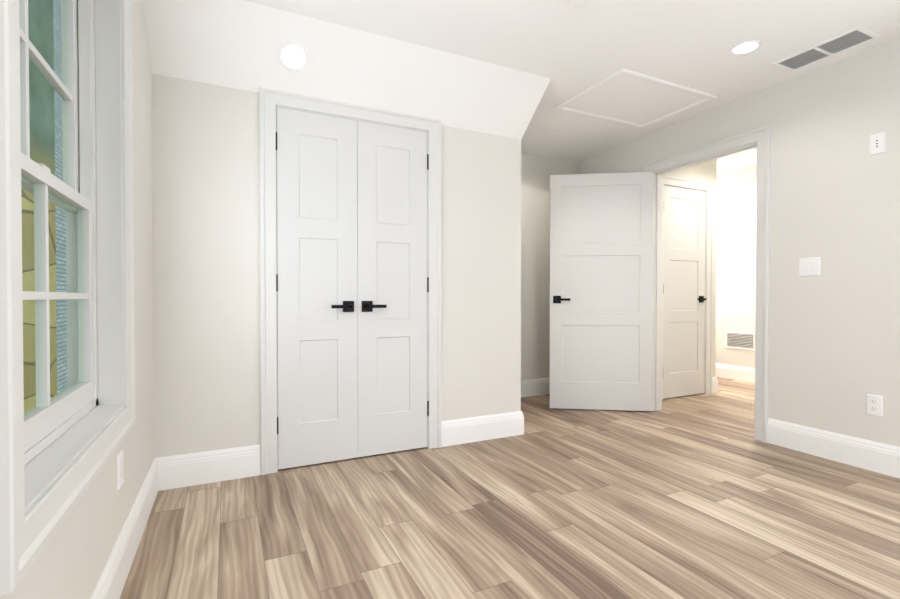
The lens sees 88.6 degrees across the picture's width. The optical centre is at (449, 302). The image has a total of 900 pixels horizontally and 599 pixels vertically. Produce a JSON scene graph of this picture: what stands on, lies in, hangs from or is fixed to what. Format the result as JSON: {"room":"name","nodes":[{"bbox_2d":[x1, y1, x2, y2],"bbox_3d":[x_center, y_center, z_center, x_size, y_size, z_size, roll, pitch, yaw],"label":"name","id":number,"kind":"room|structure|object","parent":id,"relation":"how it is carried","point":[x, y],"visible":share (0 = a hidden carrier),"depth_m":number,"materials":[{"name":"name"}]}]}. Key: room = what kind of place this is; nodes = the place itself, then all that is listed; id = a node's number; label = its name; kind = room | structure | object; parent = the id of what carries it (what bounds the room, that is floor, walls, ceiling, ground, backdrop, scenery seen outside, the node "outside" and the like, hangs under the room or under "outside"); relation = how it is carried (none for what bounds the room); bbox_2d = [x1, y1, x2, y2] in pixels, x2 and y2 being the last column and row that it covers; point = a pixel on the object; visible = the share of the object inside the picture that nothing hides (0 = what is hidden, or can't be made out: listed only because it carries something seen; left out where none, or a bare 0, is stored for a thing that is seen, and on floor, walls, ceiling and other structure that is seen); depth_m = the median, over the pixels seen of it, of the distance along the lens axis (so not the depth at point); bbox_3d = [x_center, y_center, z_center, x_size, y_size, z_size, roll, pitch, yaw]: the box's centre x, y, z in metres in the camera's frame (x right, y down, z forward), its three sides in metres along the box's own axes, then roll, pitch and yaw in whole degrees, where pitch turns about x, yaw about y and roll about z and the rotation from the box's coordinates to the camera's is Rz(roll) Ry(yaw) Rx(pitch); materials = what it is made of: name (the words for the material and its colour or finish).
{"room":"empty bedroom","nodes":[
{"label":"empty bedroom","id":0,"kind":"room"},
{"bbox_2d":[0,0,153,598],"bbox_3d":[-0.974,-0.228,1.066,0.150,2.390,5.013,0,1,-26],"label":"wall","id":1,"kind":"structure","parent":0,"point":[70,562],"depth_m":1.83,"materials":[{"name":"paint"}]},
{"bbox_2d":[0,0,135,595],"bbox_3d":[-1.024,-0.352,1.197,0.174,1.633,1.103,0,1,-26],"label":"window unit","id":2,"kind":"structure","parent":1,"relation":"in","point":[91,63],"depth_m":1.37,"materials":[{"name":"paint"}]},
{"bbox_2d":[117,450,123,490],"bbox_3d":[-1.134,0.576,1.591,0.009,0.117,0.072,0,1,-26],"label":"electrical outlet","id":3,"kind":"object","parent":1,"relation":"attached to","point":[120,471],"visible":1,"depth_m":1.57,"materials":[{"name":"white plastic"}]},
{"bbox_2d":[90,457,161,598],"bbox_3d":[-0.676,0.890,0.655,0.017,0.165,3.750,0,1,-26],"label":"baseboard","id":4,"kind":"structure","parent":1,"relation":"attached to","point":[110,585],"depth_m":1.67,"materials":[{"name":"paint"}]},
{"bbox_2d":[152,74,520,457],"bbox_3d":[-0.522,-0.106,2.866,2.226,2.103,0.120,0,1,-26],"label":"wall","id":5,"kind":"structure","parent":0,"point":[206,243],"depth_m":2.49,"materials":[{"name":"paint"}]},
{"bbox_2d":[162,445,260,489],"bbox_3d":[-1.258,0.868,2.447,0.467,0.165,0.017,0,1,-26],"label":"baseboard","id":6,"kind":"structure","parent":5,"relation":"attached to","point":[180,471],"depth_m":2.44,"materials":[{"name":"paint"}]},
{"bbox_2d":[276,107,357,469],"bbox_3d":[-0.763,-0.078,2.673,0.465,2.032,0.087,0,1,-26],"label":"closet door","id":7,"kind":"structure","parent":5,"relation":"in","point":[317,329],"depth_m":2.68,"materials":[{"name":"paint"}]},
{"bbox_2d":[259,87,441,474],"bbox_3d":[-0.578,-0.121,2.825,1.094,2.134,0.145,0,1,-26],"label":"door frame","id":8,"kind":"structure","parent":5,"relation":"attached to","point":[271,100],"depth_m":2.59,"materials":[{"name":"paint"}]},
{"bbox_2d":[357,120,428,456],"bbox_3d":[-0.343,-0.080,2.876,0.465,2.032,0.087,0,1,-26],"label":"closet door","id":9,"kind":"structure","parent":5,"relation":"in","point":[392,277],"depth_m":2.88,"materials":[{"name":"paint"}]},
{"bbox_2d":[442,411,521,446],"bbox_3d":[0.223,0.860,3.161,0.627,0.165,0.017,0,1,-26],"label":"baseboard","id":10,"kind":"structure","parent":5,"relation":"attached to","point":[480,428],"depth_m":3.15,"materials":[{"name":"paint"}]},
{"bbox_2d":[522,413,523,434],"bbox_3d":[0.304,0.853,3.749,0.017,0.165,1.007,0,1,-26],"label":"baseboard","id":11,"kind":"structure","parent":5,"relation":"attached to","point":[522,413],"depth_m":3.30,"materials":[{"name":"paint"}]},
{"bbox_2d":[143,0,550,138],"bbox_3d":[-0.517,-1.358,2.668,2.376,0.407,0.454,0,1,-26],"label":"ceiling","id":12,"kind":"structure","parent":0,"point":[237,44],"depth_m":2.53,"materials":[{"name":"paint"}]},
{"bbox_2d":[278,42,308,71],"bbox_3d":[-0.828,-1.300,2.444,0.156,0.103,0.119,0,1,-26],"label":"recessed light","id":13,"kind":"object","parent":12,"relation":"in","point":[293,56],"visible":1,"depth_m":2.44,"materials":[{"name":"white plastic"}]},
{"bbox_2d":[120,377,899,598],"bbox_3d":[1.527,0.999,2.606,6.480,0.100,5.950,0,1,-26],"label":"floor","id":14,"kind":"structure","parent":0,"point":[701,496],"depth_m":2.02,"materials":[{"name":"brown wood"}]},
{"bbox_2d":[521,153,576,379],"bbox_3d":[-0.282,-0.264,4.115,3.744,2.390,0.120,0,1,-26],"label":"wall","id":15,"kind":"structure","parent":0,"point":[537,171],"depth_m":4.60,"materials":[{"name":"paint"}]},
{"bbox_2d":[521,378,548,396],"bbox_3d":[0.696,0.844,4.524,1.398,0.165,0.017,0,1,-26],"label":"baseboard","id":16,"kind":"structure","parent":15,"relation":"attached to","point":[531,387],"depth_m":4.59,"materials":[{"name":"paint"}]},
{"bbox_2d":[244,0,899,161],"bbox_3d":[0.712,-1.492,1.864,3.894,0.120,5.013,0,1,-26],"label":"ceiling","id":17,"kind":"structure","parent":0,"point":[567,48],"depth_m":2.50,"materials":[{"name":"paint"}]},
{"bbox_2d":[569,0,593,7],"bbox_3d":[0.615,-1.419,2.143,0.128,0.034,0.128,0,1,-26],"label":"smoke detector","id":18,"kind":"object","parent":17,"relation":"attached to","point":[579,3],"visible":1,"depth_m":2.16,"materials":[{"name":"white plastic"}]},
{"bbox_2d":[554,68,717,127],"bbox_3d":[1.325,-1.442,3.329,0.910,0.014,0.660,0,1,-26],"label":"ceiling panel","id":19,"kind":"object","parent":17,"relation":"attached to","point":[629,97],"visible":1,"depth_m":3.28,"materials":[{"name":"paint"}]},
{"bbox_2d":[729,40,761,54],"bbox_3d":[1.668,-1.438,2.606,0.156,0.006,0.156,0,1,-26],"label":"recessed light","id":20,"kind":"object","parent":17,"relation":"in","point":[745,47],"visible":1,"depth_m":2.60,"materials":[{"name":"white plastic"}]},
{"bbox_2d":[772,26,880,71],"bbox_3d":[2.131,-1.438,2.635,0.220,0.008,0.430,0,1,-26],"label":"ceiling vent","id":21,"kind":"object","parent":17,"relation":"in","point":[841,42],"visible":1,"depth_m":2.61,"materials":[{"name":"white plastic"}]},
{"bbox_2d":[663,159,716,376],"bbox_3d":[2.204,-0.319,4.543,1.106,2.490,0.120,0,1,-26],"label":"wall","id":22,"kind":"structure","parent":0,"point":[706,172],"depth_m":4.70,"materials":[{"name":"paint"}]},
{"bbox_2d":[663,186,705,398],"bbox_3d":[2.299,-0.100,4.515,0.615,2.032,0.087,0,1,-26],"label":"door","id":23,"kind":"structure","parent":22,"relation":"in","point":[684,298],"depth_m":4.53,"materials":[{"name":"paint"}]},
{"bbox_2d":[712,375,721,392],"bbox_3d":[2.454,0.834,5.306,0.037,0.165,1.287,0,1,-26],"label":"baseboard","id":24,"kind":"structure","parent":22,"relation":"attached to","point":[714,379],"depth_m":4.72,"materials":[{"name":"paint"}]},
{"bbox_2d":[716,165,756,367],"bbox_3d":[3.633,-0.326,5.131,0.120,2.490,2.840,0,1,-26],"label":"wall","id":25,"kind":"structure","parent":0,"point":[736,254],"depth_m":5.48,"materials":[{"name":"paint"}]},
{"bbox_2d":[715,363,754,382],"bbox_3d":[3.571,0.837,5.115,0.017,0.165,2.600,0,1,-26],"label":"baseboard","id":26,"kind":"structure","parent":25,"relation":"attached to","point":[747,374],"depth_m":5.47,"materials":[{"name":"paint"}]},
{"bbox_2d":[725,331,754,350],"bbox_3d":[3.418,0.445,5.437,0.009,0.210,0.360,0,1,-26],"label":"air vent","id":27,"kind":"object","parent":25,"relation":"in","point":[739,340],"visible":0.96,"depth_m":5.43,"materials":[{"name":"white plastic"}]},
{"bbox_2d":[717,148,756,174],"bbox_3d":[2.716,-1.626,4.674,2.156,0.120,2.840,0,1,-26],"label":"ceiling","id":28,"kind":"structure","parent":0,"point":[745,159],"depth_m":5.13,"materials":[{"name":"paint"}]},
{"bbox_2d":[577,37,899,446],"bbox_3d":[2.438,-0.247,2.643,0.120,2.390,4.893,0,1,-26],"label":"wall","id":29,"kind":"structure","parent":0,"point":[834,343],"depth_m":2.79,"materials":[{"name":"paint"}]},
{"bbox_2d":[549,172,652,410],"bbox_3d":[1.301,-0.094,3.998,0.750,2.032,0.512,0,1,-26],"label":"entry door","id":30,"kind":"structure","parent":29,"relation":"in","point":[601,275],"depth_m":3.97,"materials":[{"name":"paint"}]},
{"bbox_2d":[643,125,770,442],"bbox_3d":[1.979,-0.130,3.599,0.168,2.134,1.043,0,1,-26],"label":"door frame","id":31,"kind":"structure","parent":29,"relation":"attached to","point":[759,138],"depth_m":3.57,"materials":[{"name":"paint"}]},
{"bbox_2d":[799,257,819,276],"bbox_3d":[2.248,-0.225,2.889,0.012,0.116,0.117,0,1,-26],"label":"double light switch","id":32,"kind":"object","parent":29,"relation":"attached to","point":[809,266],"visible":1,"depth_m":2.89,"materials":[{"name":"white plastic"}]},
{"bbox_2d":[767,418,899,477],"bbox_3d":[2.759,0.876,1.835,0.017,0.165,2.834,0,1,-26],"label":"baseboard","id":33,"kind":"structure","parent":29,"relation":"attached to","point":[877,457],"depth_m":2.75,"materials":[{"name":"paint"}]},
{"bbox_2d":[867,394,882,416],"bbox_3d":[2.392,0.579,2.601,0.009,0.117,0.072,0,1,-26],"label":"electrical outlet","id":34,"kind":"object","parent":29,"relation":"attached to","point":[874,405],"visible":1,"depth_m":2.60,"materials":[{"name":"white plastic"}]},
{"bbox_2d":[869,131,885,155],"bbox_3d":[2.392,-0.891,2.584,0.008,0.117,0.072,0,1,-26],"label":"electrical outlet","id":35,"kind":"object","parent":29,"relation":"attached to","point":[877,143],"visible":1,"depth_m":2.58,"materials":[{"name":"white plastic"}]},
{"label":"outside","id":36,"kind":"structure","parent":0,"visible":0},
{"bbox_2d":[21,0,66,412],"bbox_3d":[-9.622,-5.605,15.555,2.100,19.200,49.000,0,1,-26],"label":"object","id":37,"kind":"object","parent":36,"point":[28,394],"depth_m":7.85,"materials":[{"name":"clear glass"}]}
]}

